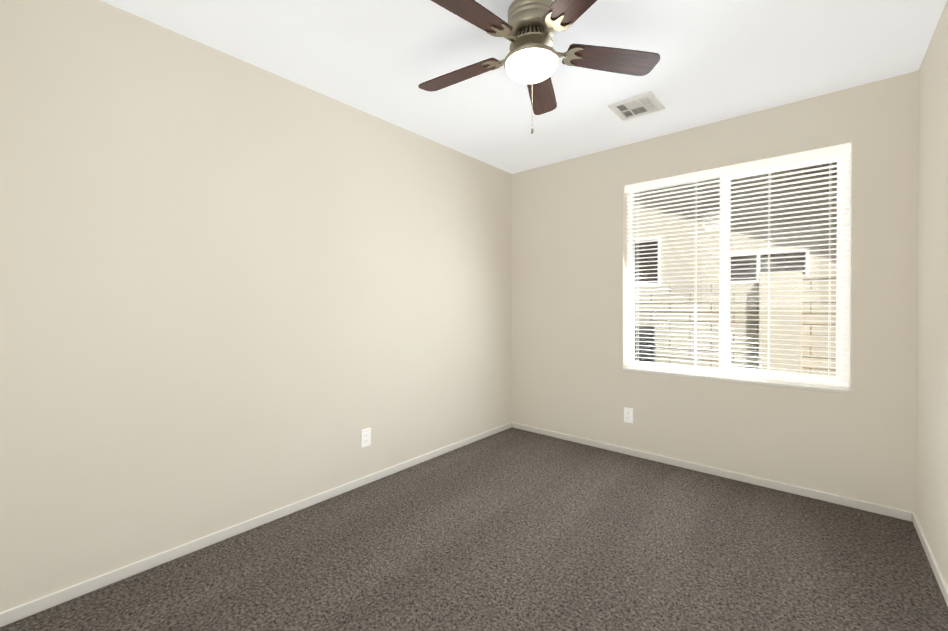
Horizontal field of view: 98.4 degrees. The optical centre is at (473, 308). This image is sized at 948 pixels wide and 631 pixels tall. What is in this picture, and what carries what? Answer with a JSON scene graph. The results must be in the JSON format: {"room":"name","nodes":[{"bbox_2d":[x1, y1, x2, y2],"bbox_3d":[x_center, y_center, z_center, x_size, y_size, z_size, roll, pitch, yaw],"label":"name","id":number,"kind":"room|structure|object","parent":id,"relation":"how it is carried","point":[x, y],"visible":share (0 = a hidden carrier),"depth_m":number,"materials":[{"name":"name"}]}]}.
{"room":"empty bedroom","nodes":[
{"label":"empty bedroom","id":0,"kind":"room"},
{"bbox_2d":[0,0,511,612],"bbox_3d":[-0.896,-0.063,2.593,0.160,2.440,4.009,0,1,41],"label":"wall","id":1,"kind":"structure","parent":0,"point":[234,290],"depth_m":1.98,"materials":[{"name":"paint"}]},
{"bbox_2d":[0,422,511,626],"bbox_3d":[-0.829,1.132,2.544,0.016,0.052,3.689,0,1,41],"label":"baseboard","id":2,"kind":"structure","parent":1,"relation":"attached to","point":[22,611],"depth_m":1.97,"materials":[{"name":"white"}]},
{"bbox_2d":[361,428,370,447],"bbox_3d":[-0.709,0.852,2.688,0.008,0.115,0.070,0,1,41],"label":"outlet","id":3,"kind":"object","parent":1,"relation":"attached to","point":[365,437],"visible":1,"depth_m":2.68,"materials":[{"name":"white plastic"}]},
{"bbox_2d":[0,427,947,630],"bbox_3d":[0.180,1.213,1.682,2.990,0.100,4.009,0,1,41],"label":"floor","id":4,"kind":"structure","parent":0,"point":[512,529],"depth_m":1.87,"materials":[{"name":"carpet"}]},
{"bbox_2d":[101,0,946,173],"bbox_3d":[0.180,-1.337,1.665,2.990,0.120,4.009,0,1,41],"label":"ceiling","id":5,"kind":"structure","parent":0,"point":[720,60],"depth_m":2.08,"materials":[{"name":"white paint"}]},
{"bbox_2d":[418,0,659,133],"bbox_3d":[0.216,-1.010,1.759,1.151,0.535,1.158,0,1,41],"label":"ceiling fan","id":6,"kind":"object","parent":5,"relation":"hanging from","point":[527,31],"visible":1,"depth_m":1.71,"materials":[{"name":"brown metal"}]},
{"bbox_2d":[608,91,664,120],"bbox_3d":[1.032,-1.276,2.597,0.268,0.014,0.268,0,1,41],"label":"ceiling vent","id":7,"kind":"object","parent":5,"relation":"in","point":[637,106],"visible":1,"depth_m":2.58,"materials":[{"name":"white metal"}]},
{"bbox_2d":[512,70,918,512],"bbox_3d":[1.430,-0.067,3.137,2.670,2.440,0.160,0,1,41],"label":"wall","id":8,"kind":"structure","parent":0,"point":[570,376],"depth_m":2.75,"materials":[{"name":"paint"}]},
{"bbox_2d":[624,407,632,422],"bbox_3d":[1.215,0.843,3.216,0.070,0.115,0.008,0,1,41],"label":"outlet","id":9,"kind":"object","parent":8,"relation":"attached to","point":[628,415],"visible":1,"depth_m":3.21,"materials":[{"name":"white plastic"}]},
{"bbox_2d":[512,422,907,520],"bbox_3d":[1.374,1.128,3.080,2.610,0.052,0.012,0,1,41],"label":"baseboard","id":10,"kind":"structure","parent":8,"relation":"attached to","point":[845,501],"depth_m":2.74,"materials":[{"name":"white"}]},
{"bbox_2d":[623,367,850,393],"bbox_3d":[1.718,0.487,2.849,1.332,0.020,0.099,0,1,41],"label":"window sill","id":11,"kind":"structure","parent":8,"relation":"attached to","point":[766,382],"depth_m":2.73,"materials":[{"name":"white"}]},
{"bbox_2d":[627,153,850,387],"bbox_3d":[1.770,-0.248,2.905,1.332,1.450,0.069,0,1,41],"label":"window","id":12,"kind":"structure","parent":8,"relation":"in","point":[631,338],"depth_m":2.78,"materials":[{"name":"white plastic"}]},
{"bbox_2d":[625,143,850,386],"bbox_3d":[1.715,-0.254,2.840,1.324,1.434,0.070,0,1,41],"label":"window blinds","id":13,"kind":"object","parent":12,"relation":"attached to","point":[817,154],"visible":0.98,"depth_m":2.74,"materials":[{"name":"white plastic"}]},
{"bbox_2d":[915,0,947,585],"bbox_3d":[1.256,-0.050,0.755,0.160,2.440,4.009,0,1,41],"label":"wall","id":14,"kind":"structure","parent":0,"point":[931,497],"depth_m":1.88,"materials":[{"name":"paint"}]},
{"bbox_2d":[908,511,947,606],"bbox_3d":[1.189,1.143,0.820,0.016,0.052,3.689,0,1,41],"label":"baseboard","id":15,"kind":"structure","parent":14,"relation":"attached to","point":[912,517],"depth_m":1.85,"materials":[{"name":"white"}]},
{"label":"outside","id":16,"kind":"structure","parent":0,"visible":0},
{"bbox_3d":[5.284,1.380,6.635,20.000,0.200,10.151,0,1,41],"label":"ground","id":17,"kind":"structure","parent":16,"visible":0},
{"bbox_2d":[635,324,654,368],"bbox_3d":[1.370,0.730,4.266,0.920,1.132,0.910,0,1,41],"label":"air conditioning unit","id":18,"kind":"object","parent":17,"relation":"on","point":[650,344],"depth_m":4.16,"materials":[{"name":"grey metal"}]},
{"bbox_2d":[635,162,836,285],"bbox_3d":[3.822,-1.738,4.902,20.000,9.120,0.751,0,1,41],"label":"neighbouring house","id":19,"kind":"structure","parent":17,"relation":"on","point":[746,234],"depth_m":5.37,"materials":[{"name":"paint"}]},
{"bbox_2d":[635,272,843,387],"bbox_3d":[2.942,0.483,3.887,20.000,1.630,0.340,0,1,41],"label":"fence","id":20,"kind":"object","parent":17,"relation":"on","point":[812,339],"depth_m":4.01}
]}

